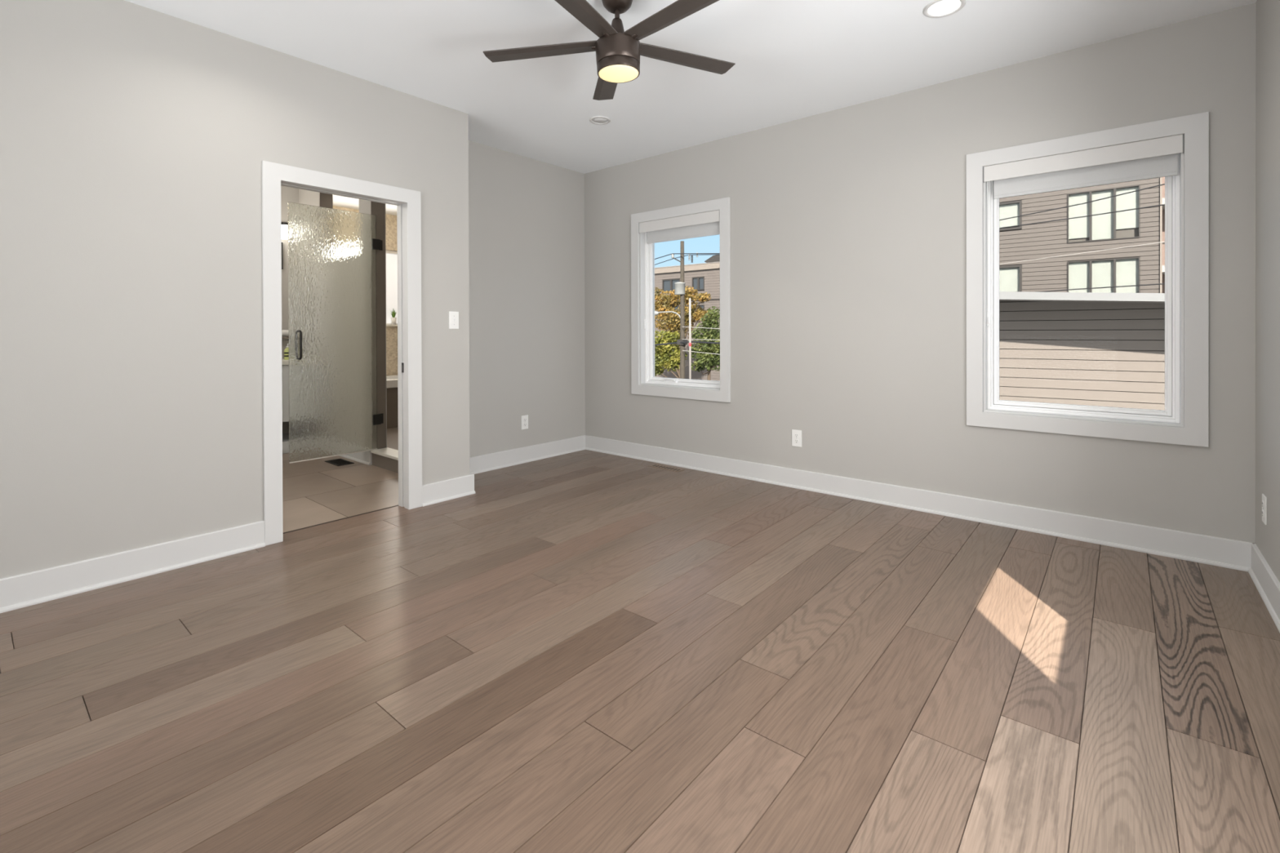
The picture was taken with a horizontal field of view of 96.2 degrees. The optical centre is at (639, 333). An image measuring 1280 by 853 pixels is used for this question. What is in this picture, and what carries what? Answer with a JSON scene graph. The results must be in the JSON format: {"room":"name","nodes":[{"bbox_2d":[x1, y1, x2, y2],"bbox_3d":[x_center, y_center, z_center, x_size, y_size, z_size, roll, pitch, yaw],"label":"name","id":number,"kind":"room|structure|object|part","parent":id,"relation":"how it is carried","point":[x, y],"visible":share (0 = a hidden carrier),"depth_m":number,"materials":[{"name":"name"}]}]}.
{"room":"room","nodes":[
{"label":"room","id":0,"kind":"room"},
{"bbox_2d":[0,0,470,578],"bbox_3d":[-2.208,-0.209,3.084,0.120,2.743,2.882,0,0,40],"label":"wall","id":1,"kind":"structure","parent":0,"point":[135,139],"depth_m":2.80,"materials":[{"name":"beige paint"}]},
{"bbox_2d":[0,435,585,613],"bbox_3d":[-1.806,1.089,3.832,0.520,0.137,4.531,0,0,40],"label":"baseboard","id":2,"kind":"structure","parent":1,"relation":"attached to","point":[33,588],"depth_m":2.84,"materials":[{"name":"white paint"}]},
{"bbox_2d":[261,160,422,546],"bbox_3d":[-1.815,0.104,3.540,0.145,2.110,0.924,0,0,40],"label":"door frame","id":3,"kind":"structure","parent":1,"relation":"in","point":[274,175],"depth_m":3.51,"materials":[{"name":"white paint"}]},
{"bbox_2d":[448,311,458,328],"bbox_3d":[-1.309,-0.097,4.047,0.017,0.125,0.077,0,0,40],"label":"light switch","id":4,"kind":"object","parent":1,"relation":"attached to","point":[453,316],"visible":1,"depth_m":4.04,"materials":[{"name":"white plastic"}]},
{"bbox_2d":[280,186,298,433],"bbox_3d":[-4.563,-0.210,5.109,0.120,2.743,2.750,0,0,40],"label":"wall","id":5,"kind":"structure","parent":0,"point":[290,194],"depth_m":6.02,"materials":[{"name":"paint"}]},
{"bbox_2d":[281,242,283,269],"bbox_3d":[-3.882,-0.814,5.806,0.021,0.280,0.480,0,0,40],"label":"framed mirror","id":6,"kind":"object","parent":5,"relation":"attached to","point":[282,242],"visible":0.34,"depth_m":5.98,"materials":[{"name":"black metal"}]},
{"bbox_2d":[280,222,288,239],"bbox_3d":[-3.948,-1.072,5.625,0.156,0.180,1.040,0,0,40],"label":"vanity light","id":7,"kind":"object","parent":5,"relation":"attached to","point":[284,226],"visible":0.23,"depth_m":5.89,"materials":[{"name":"white glass"}]},
{"bbox_3d":[-3.773,0.048,5.845,0.139,0.045,0.590,0,0,40],"label":"wall shelf","id":8,"kind":"object","parent":5,"relation":"attached to","visible":0},
{"bbox_2d":[281,329,288,336],"bbox_3d":[-3.683,-0.009,5.945,0.068,0.068,0.220,0,0,40],"label":"rolled towel","id":9,"kind":"object","parent":8,"relation":"on","point":[284,332],"visible":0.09,"depth_m":5.92,"materials":[{"name":"white fabric"}]},
{"bbox_2d":[298,188,386,448],"bbox_3d":[-3.253,-0.218,5.888,2.442,2.743,0.129,0,0,40],"label":"wall","id":10,"kind":"structure","parent":0,"point":[305,197],"depth_m":5.13,"materials":[{"name":"paint"}]},
{"bbox_2d":[288,201,383,463],"bbox_3d":[-2.526,-0.013,4.824,0.113,2.063,0.763,0,0,40],"label":"shower door","id":11,"kind":"structure","parent":10,"relation":"attached to","point":[332,252],"depth_m":4.78,"materials":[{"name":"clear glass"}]},
{"bbox_3d":[-2.703,0.087,4.566,0.052,0.236,0.017,0,0,40],"label":"pull handle","id":12,"kind":"part","parent":11,"relation":"part of","materials":[{"name":"black metal"}]},
{"bbox_2d":[338,450,372,465],"bbox_3d":[-2.768,1.086,5.387,1.030,0.137,0.027,0,0,40],"label":"baseboard","id":13,"kind":"structure","parent":10,"relation":"attached to","point":[364,457],"depth_m":5.16,"materials":[{"name":"white paint"}]},
{"bbox_3d":[-2.282,-0.211,5.153,0.010,2.470,0.005,0,0,40],"label":"tile edge trim","id":14,"kind":"part","parent":10,"relation":"part of","materials":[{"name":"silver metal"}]},
{"bbox_2d":[333,205,397,375],"bbox_3d":[-3.694,-0.223,7.354,0.120,2.743,1.556,0,0,40],"label":"wall","id":15,"kind":"structure","parent":0,"point":[391,220],"depth_m":7.69,"materials":[{"name":"white paint"}]},
{"bbox_2d":[386,249,397,326],"bbox_3d":[-3.630,-0.611,7.391,0.130,1.022,1.250,0,0,40],"label":"window","id":16,"kind":"structure","parent":15,"relation":"in","point":[391,255],"depth_m":7.76,"materials":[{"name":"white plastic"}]},
{"bbox_2d":[390,309,396,324],"bbox_3d":[-3.322,-0.240,7.720,0.113,0.237,0.124,0,0,-4],"label":"potted plant","id":17,"kind":"object","parent":16,"relation":"on","point":[393,319],"visible":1,"depth_m":7.70,"materials":[{"name":"green plant"}]},
{"bbox_3d":[-3.313,-0.172,7.722,0.072,0.100,0.072,0,0,40],"label":"pot","id":18,"kind":"part","parent":17,"relation":"part of","materials":[{"name":"white ceramic"}]},
{"bbox_2d":[468,140,585,457],"bbox_3d":[-1.020,-0.221,4.974,0.493,2.743,1.758,0,0,40],"label":"wall","id":19,"kind":"structure","parent":0,"point":[526,215],"depth_m":5.15,"materials":[{"name":"beige paint"}]},
{"bbox_2d":[521,414,528,429],"bbox_3d":[-1.032,0.792,5.149,0.009,0.125,0.077,0,0,40],"label":"wall outlet","id":20,"kind":"object","parent":19,"relation":"attached to","point":[524,418],"visible":1,"depth_m":5.15,"materials":[{"name":"white plastic"}]},
{"bbox_2d":[0,426,1279,852],"bbox_3d":[-1.486,1.181,3.564,8.140,0.075,4.731,0,0,40],"label":"floor","id":21,"kind":"structure","parent":0,"point":[584,651],"depth_m":1.89,"materials":[{"name":"brown wood"}]},
{"bbox_2d":[281,364,288,453],"bbox_3d":[-3.945,0.728,5.279,0.605,0.860,1.695,0,0,40],"label":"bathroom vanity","id":22,"kind":"object","parent":21,"relation":"on","point":[285,368],"visible":0.02,"depth_m":5.51,"materials":[{"name":"wood"}]},
{"bbox_2d":[281,358,288,364],"bbox_3d":[-3.955,0.277,5.272,0.599,0.038,1.717,0,0,40],"label":"countertop","id":23,"kind":"structure","parent":22,"relation":"on","point":[283,362],"depth_m":5.49,"materials":[{"name":"stone"}]},
{"bbox_2d":[284,343,288,359],"bbox_3d":[-3.499,0.175,5.706,0.067,0.161,0.067,0,0,-7],"label":"soap bottle","id":24,"kind":"object","parent":23,"relation":"on","point":[286,350],"visible":0.75,"depth_m":5.68,"materials":[{"name":"yellow plastic"}]},
{"bbox_3d":[-3.332,0.570,5.594,0.021,0.540,0.415,0,0,40],"label":"door","id":25,"kind":"part","parent":22,"relation":"part of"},
{"bbox_2d":[282,432,288,453],"bbox_3d":[-3.977,1.101,5.308,0.519,0.115,1.695,0,0,40],"label":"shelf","id":26,"kind":"object","parent":22,"relation":"attached to","point":[285,436],"depth_m":5.57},
{"bbox_2d":[324,458,354,466],"bbox_3d":[-2.701,1.152,5.160,0.285,0.005,0.140,0,0,40],"label":"floor vent","id":27,"kind":"object","parent":21,"relation":"in","point":[338,462],"visible":1,"depth_m":5.15,"materials":[{"name":"black metal"}]},
{"bbox_2d":[328,458,350,465],"bbox_3d":[-2.701,1.152,5.160,0.257,0.003,0.104,0,0,40],"label":"grille","id":28,"kind":"object","parent":27,"relation":"attached to","point":[338,461],"depth_m":5.15,"materials":[{"name":"black metal"}]},
{"bbox_2d":[370,447,398,473],"bbox_3d":[-2.028,1.087,4.860,0.759,0.135,0.151,0,0,40],"label":"shower curb","id":29,"kind":"object","parent":21,"relation":"on","point":[386,458],"visible":0.48,"depth_m":4.92,"materials":[{"name":"beige tile"}]},
{"bbox_2d":[386,374,398,428],"bbox_3d":[-3.350,0.844,7.068,0.755,0.579,1.530,0,0,40],"label":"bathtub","id":30,"kind":"object","parent":21,"relation":"on","point":[392,380],"visible":0.02,"depth_m":6.93,"materials":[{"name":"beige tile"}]},
{"bbox_2d":[648,463,684,471],"bbox_3d":[0.224,1.145,4.912,0.322,0.005,0.095,0,0,40],"label":"floor vent","id":31,"kind":"object","parent":21,"relation":"in","point":[655,465],"visible":1,"depth_m":4.91,"materials":[{"name":"brown wood"}]},
{"bbox_2d":[651,464,680,471],"bbox_3d":[0.224,1.145,4.912,0.297,0.003,0.059,0,0,40],"label":"grille","id":32,"kind":"object","parent":31,"relation":"attached to","point":[659,466],"depth_m":4.91,"materials":[{"name":"brown wood"}]},
{"bbox_2d":[124,0,1257,215],"bbox_3d":[-2.549,-1.627,2.414,8.390,0.100,8.031,0,0,40],"label":"ceiling","id":33,"kind":"structure","parent":0,"point":[793,60],"depth_m":3.21,"materials":[{"name":"white paint"}]},
{"bbox_2d":[589,115,610,124],"bbox_3d":[-0.297,-1.588,4.269,0.156,0.007,0.156,0,0,40],"label":"recessed light","id":34,"kind":"object","parent":33,"relation":"in","point":[597,119],"visible":1,"depth_m":4.26,"materials":[{"name":"white paint"}]},
{"bbox_2d":[483,0,735,100],"bbox_3d":[-0.085,-1.395,2.663,1.216,0.381,1.249,0,0,40],"label":"ceiling fan","id":35,"kind":"object","parent":33,"relation":"hanging from","point":[618,51],"visible":1,"depth_m":2.65,"materials":[{"name":"brown metal"}]},
{"bbox_3d":[-0.463,-1.348,2.745,0.555,0.030,0.117,0,0,8],"label":"blade","id":36,"kind":"part","parent":35,"relation":"part of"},
{"bbox_3d":[-0.264,-1.352,2.368,0.117,0.019,0.555,0,0,26],"label":"blade","id":37,"kind":"part","parent":35,"relation":"part of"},
{"bbox_3d":[-0.166,-1.359,3.050,0.117,0.019,0.555,0,0,-10],"label":"blade","id":38,"kind":"part","parent":35,"relation":"part of","materials":[{"name":"brown wood"}]},
{"bbox_3d":[-0.037,-1.360,2.631,0.067,0.035,0.036,0,0,40],"label":"blade arm","id":39,"kind":"part","parent":35,"relation":"part of","materials":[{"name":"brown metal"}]},
{"bbox_3d":[0.155,-1.367,2.441,0.555,0.025,0.117,0,0,44],"label":"blade","id":40,"kind":"part","parent":35,"relation":"part of","materials":[{"name":"brown wood"}]},
{"bbox_3d":[0.216,-1.371,2.863,0.555,0.030,0.117,0,0,-28],"label":"blade","id":41,"kind":"part","parent":35,"relation":"part of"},
{"bbox_2d":[923,0,965,17],"bbox_3d":[1.478,-1.587,2.790,0.184,0.007,0.184,0,0,40],"label":"recessed light","id":42,"kind":"object","parent":33,"relation":"in","point":[936,8],"visible":1,"depth_m":2.79,"materials":[{"name":"white paint"}]},
{"bbox_2d":[584,2,1256,542],"bbox_3d":[1.264,-0.225,4.307,4.888,2.743,0.160,0,0,40],"label":"wall","id":43,"kind":"structure","parent":0,"point":[848,224],"depth_m":3.78,"materials":[{"name":"beige paint"}]},
{"bbox_2d":[631,196,730,402],"bbox_3d":[0.379,-0.276,5.044,1.048,1.660,0.190,0,0,40],"label":"window","id":44,"kind":"structure","parent":43,"relation":"in","point":[642,293],"depth_m":5.17,"materials":[{"name":"white paint"}]},
{"bbox_3d":[0.270,0.417,5.125,0.140,0.041,0.049,0,0,40],"label":"crank handle","id":45,"kind":"part","parent":44,"relation":"part of","materials":[{"name":"white plastic"}]},
{"bbox_2d":[639,209,719,244],"bbox_3d":[0.341,-0.919,4.997,0.869,0.195,0.060,0,0,40],"label":"roller shade","id":46,"kind":"object","parent":44,"relation":"attached to","point":[704,224],"visible":0.81,"depth_m":4.96,"materials":[{"name":"white fabric"}]},
{"bbox_3d":[0.405,-0.277,5.074,0.847,1.459,0.110,0,0,40],"label":"frame","id":47,"kind":"part","parent":44,"relation":"part of","materials":[{"name":"white plastic"}]},
{"bbox_3d":[0.401,-0.277,5.070,0.787,1.399,0.042,0,0,40],"label":"sash","id":48,"kind":"part","parent":44,"relation":"part of","materials":[{"name":"white plastic"}]},
{"bbox_2d":[791,429,801,447],"bbox_3d":[1.169,0.778,4.283,0.077,0.125,0.009,0,0,40],"label":"wall outlet","id":49,"kind":"object","parent":43,"relation":"attached to","point":[796,434],"visible":1,"depth_m":4.28,"materials":[{"name":"white plastic"}]},
{"bbox_2d":[585,435,1255,571],"bbox_3d":[1.204,1.078,4.244,4.598,0.137,0.027,0,0,40],"label":"baseboard","id":50,"kind":"structure","parent":43,"relation":"attached to","point":[1192,547],"depth_m":3.52,"materials":[{"name":"white paint"}]},
{"bbox_2d":[966,111,1208,447],"bbox_3d":[2.484,-0.272,3.274,1.068,1.671,0.190,0,0,40],"label":"window","id":51,"kind":"structure","parent":43,"relation":"in","point":[1186,193],"depth_m":3.04,"materials":[{"name":"white paint"}]},
{"bbox_3d":[2.506,-0.272,3.300,0.807,1.410,0.042,0,0,40],"label":"sash","id":52,"kind":"part","parent":51,"relation":"part of","materials":[{"name":"white plastic"}]},
{"bbox_2d":[982,133,1184,199],"bbox_3d":[2.445,-0.918,3.228,0.889,0.199,0.060,0,0,40],"label":"roller shade","id":53,"kind":"object","parent":51,"relation":"attached to","point":[1157,157],"visible":1,"depth_m":3.18,"materials":[{"name":"white fabric"}]},
{"bbox_3d":[2.509,-0.272,3.305,0.867,1.470,0.110,0,0,40],"label":"frame","id":54,"kind":"part","parent":51,"relation":"part of","materials":[{"name":"white plastic"}]},
{"bbox_2d":[1255,0,1279,582],"bbox_3d":[1.520,-0.212,0.929,0.150,2.743,4.681,0,0,40],"label":"wall","id":55,"kind":"structure","parent":0,"point":[1268,11],"depth_m":2.53,"materials":[{"name":"beige paint"}]},
{"bbox_2d":[1248,542,1279,632],"bbox_3d":[1.504,1.091,1.049,0.027,0.137,4.531,0,0,40],"label":"baseboard","id":56,"kind":"structure","parent":55,"relation":"attached to","point":[1264,580],"depth_m":2.48,"materials":[{"name":"white paint"}]},
{"bbox_2d":[1262,493,1266,524],"bbox_3d":[2.803,0.787,2.580,0.009,0.125,0.077,0,0,40],"label":"wall outlet","id":57,"kind":"object","parent":55,"relation":"attached to","point":[1264,497],"visible":1,"depth_m":2.56,"materials":[{"name":"white plastic"}]},
{"label":"outside","id":58,"kind":"structure","parent":0,"visible":0},
{"bbox_3d":[18.972,4.418,45.876,150.000,0.200,85.400,0,0,40],"label":"ground","id":59,"kind":"structure","parent":58,"visible":0},
{"bbox_2d":[654,330,687,378],"bbox_3d":[1.661,2.087,34.730,2.703,4.668,2.002,0,0,19],"label":"leafy tree","id":60,"kind":"object","parent":59,"relation":"on","point":[665,356],"visible":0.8,"depth_m":34.31,"materials":[{"name":"green plant"}]},
{"bbox_2d":[654,240,697,378],"bbox_3d":[1.589,-0.164,29.953,3.436,9.204,0.579,0,0,40],"label":"utility pole","id":61,"kind":"object","parent":59,"relation":"on","point":[679,286],"visible":0.89,"depth_m":29.42,"materials":[{"name":"brown wood"}]},
{"bbox_2d":[654,253,719,259],"bbox_3d":[2.021,-3.833,29.511,0.239,0.740,10.993,0,0,-29],"label":"power line","id":62,"kind":"object","parent":61,"relation":"attached to","point":[672,253],"visible":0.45,"depth_m":28.75,"materials":[{"name":"black metal"}]},
{"bbox_2d":[654,253,719,265],"bbox_3d":[2.062,-3.758,29.633,0.368,0.572,10.817,0,0,-30],"label":"power line","id":63,"kind":"object","parent":61,"relation":"attached to","point":[709,254],"visible":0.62,"depth_m":29.21,"materials":[{"name":"black metal"}]},
{"bbox_2d":[654,341,719,346],"bbox_3d":[2.147,0.593,29.276,0.164,0.502,10.422,0,0,-30],"label":"power line","id":64,"kind":"object","parent":61,"relation":"attached to","point":[682,342],"visible":0.52,"depth_m":28.77,"materials":[{"name":"black metal"}]},
{"bbox_2d":[682,326,719,328],"bbox_3d":[3.305,-0.241,26.433,0.116,0.262,6.117,0,0,-23],"label":"power line","id":65,"kind":"object","parent":61,"relation":"attached to","point":[682,326],"visible":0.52,"depth_m":27.25,"materials":[{"name":"grey metal"}]},
{"bbox_2d":[654,285,711,377],"bbox_3d":[2.530,0.574,38.225,5.113,7.658,2.605,0,0,40],"label":"leafy tree","id":66,"kind":"object","parent":59,"relation":"on","point":[696,313],"visible":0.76,"depth_m":38.03,"materials":[{"name":"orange plant"}]},
{"bbox_2d":[654,261,719,381],"bbox_3d":[5.863,-0.567,51.259,23.240,9.805,12.380,0,0,40],"label":"building","id":67,"kind":"structure","parent":59,"relation":"on","point":[704,277],"depth_m":44.70,"materials":[{"name":"beige"}]},
{"bbox_3d":[2.203,-3.906,46.531,0.734,0.844,0.006,0,0,40],"label":"pane","id":68,"kind":"part","parent":67,"relation":"part of","materials":[{"name":"grey glass"}]},
{"bbox_3d":[2.877,-3.905,45.964,0.734,0.844,0.006,0,0,40],"label":"pane","id":69,"kind":"part","parent":67,"relation":"part of","materials":[{"name":"grey glass"}]},
{"bbox_3d":[4.330,-3.905,44.742,0.424,0.844,0.006,0,0,40],"label":"pane","id":70,"kind":"part","parent":67,"relation":"part of","materials":[{"name":"grey glass"}]},
{"bbox_3d":[4.767,-3.905,44.375,0.424,0.844,0.006,0,0,40],"label":"pane","id":71,"kind":"part","parent":67,"relation":"part of","materials":[{"name":"grey glass"}]},
{"bbox_2d":[704,254,719,262],"bbox_3d":[6.139,-5.847,45.752,1.650,0.800,1.200,0,0,40],"label":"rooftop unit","id":72,"kind":"object","parent":67,"relation":"on","point":[716,258],"visible":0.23,"depth_m":45.24,"materials":[{"name":"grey metal"}]},
{"bbox_2d":[688,297,691,379],"bbox_3d":[2.405,1.362,27.514,0.120,6.167,0.117,0,0,40],"label":"post","id":73,"kind":"object","parent":59,"relation":"on","point":[690,299],"visible":0.83,"depth_m":27.47,"materials":[{"name":"white metal"}]},
{"bbox_2d":[688,306,719,380],"bbox_3d":[4.315,1.389,33.668,3.496,6.056,2.230,0,0,40],"label":"leafy tree","id":74,"kind":"object","parent":59,"relation":"on","point":[701,364],"visible":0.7,"depth_m":33.54,"materials":[{"name":"green plant"}]},
{"bbox_2d":[999,177,1162,293],"bbox_3d":[15.414,-2.155,24.229,9.810,13.150,9.450,0,0,40],"label":"apartment building","id":75,"kind":"structure","parent":59,"relation":"on","point":[1142,264],"depth_m":19.02,"materials":[{"name":"grey"}]},
{"bbox_2d":[999,266,1019,291],"bbox_3d":[12.958,-1.922,20.543,1.057,0.854,0.005,0,0,40],"label":"blind","id":76,"kind":"object","parent":75,"relation":"hanging from","point":[1009,277],"depth_m":20.40,"materials":[{"name":"white fabric"}]},
{"bbox_2d":[999,203,1019,227],"bbox_3d":[12.951,-4.208,20.533,1.057,0.804,0.005,0,0,40],"label":"blind","id":77,"kind":"object","parent":75,"relation":"hanging from","point":[1011,210],"depth_m":20.39,"materials":[{"name":"white fabric"}]},
{"bbox_2d":[1068,261,1089,292],"bbox_3d":[14.632,-1.596,19.137,0.550,1.594,0.005,0,0,40],"label":"blind","id":78,"kind":"object","parent":75,"relation":"hanging from","point":[1078,272],"depth_m":19.13,"materials":[{"name":"white fabric"}]},
{"bbox_2d":[1068,192,1089,239],"bbox_3d":[14.625,-3.930,19.128,0.550,1.474,0.005,0,0,40],"label":"blind","id":79,"kind":"object","parent":75,"relation":"hanging from","point":[1078,228],"depth_m":19.12,"materials":[{"name":"white fabric"}]},
{"bbox_2d":[1092,260,1113,293],"bbox_3d":[15.101,-1.596,18.743,0.549,1.594,0.005,0,0,40],"label":"blind","id":80,"kind":"object","parent":75,"relation":"hanging from","point":[1102,270],"depth_m":18.73,"materials":[{"name":"white fabric"}]},
{"bbox_2d":[1092,189,1113,239],"bbox_3d":[15.094,-3.880,18.734,0.549,1.574,0.005,0,0,40],"label":"blind","id":81,"kind":"object","parent":75,"relation":"hanging from","point":[1102,224],"depth_m":18.73,"materials":[{"name":"white fabric"}]},
{"bbox_2d":[1115,258,1138,293],"bbox_3d":[15.570,-1.771,18.348,0.550,1.244,0.005,0,0,40],"label":"blind","id":82,"kind":"object","parent":75,"relation":"hanging from","point":[1126,269],"depth_m":18.34,"materials":[{"name":"white fabric"}]},
{"bbox_2d":[1115,186,1138,229],"bbox_3d":[15.563,-4.020,18.339,0.550,1.294,0.005,0,0,40],"label":"blind","id":83,"kind":"object","parent":75,"relation":"hanging from","point":[1127,220],"depth_m":18.33,"materials":[{"name":"white fabric"}]},
{"bbox_2d":[999,291,1164,410],"bbox_3d":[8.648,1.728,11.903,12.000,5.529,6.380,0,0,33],"label":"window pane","id":84,"kind":"structure","parent":59,"relation":"on","point":[1086,348],"depth_m":10.18,"materials":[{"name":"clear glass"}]},
{"bbox_2d":[1162,177,1164,293],"bbox_3d":[28.953,-3.833,26.976,8.400,16.400,9.400,0,0,40],"label":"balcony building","id":85,"kind":"structure","parent":59,"relation":"on","point":[1163,178],"depth_m":26.59,"materials":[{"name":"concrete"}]},
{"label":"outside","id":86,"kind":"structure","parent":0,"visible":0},
{"bbox_2d":[999,183,1164,220],"bbox_3d":[11.096,-3.344,14.859,0.091,0.400,4.517,0,0,-37],"label":"power line","id":87,"kind":"object","parent":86,"point":[1162,184],"visible":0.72,"depth_m":14.58,"materials":[{"name":"black metal"}]},
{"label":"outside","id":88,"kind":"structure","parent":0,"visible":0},
{"bbox_2d":[999,204,1164,228],"bbox_3d":[11.097,-2.994,14.861,0.091,0.080,4.516,0,0,-37],"label":"power line","id":89,"kind":"object","parent":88,"point":[1162,204],"visible":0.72,"depth_m":14.59,"materials":[{"name":"black metal"}]},
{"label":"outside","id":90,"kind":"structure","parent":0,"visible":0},
{"bbox_2d":[999,241,1164,264],"bbox_3d":[11.100,-2.048,14.865,0.076,0.254,4.517,0,0,-37],"label":"power line","id":91,"kind":"object","parent":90,"point":[1162,242],"visible":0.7,"depth_m":14.59,"materials":[{"name":"grey metal"}]},
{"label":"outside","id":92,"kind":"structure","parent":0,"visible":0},
{"bbox_2d":[1035,283,1164,292],"bbox_3d":[11.089,-1.125,14.858,0.057,0.127,4.518,0,0,-37],"label":"power line","id":93,"kind":"object","parent":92,"point":[1158,283],"visible":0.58,"depth_m":14.27,"materials":[{"name":"black metal"}]}
]}

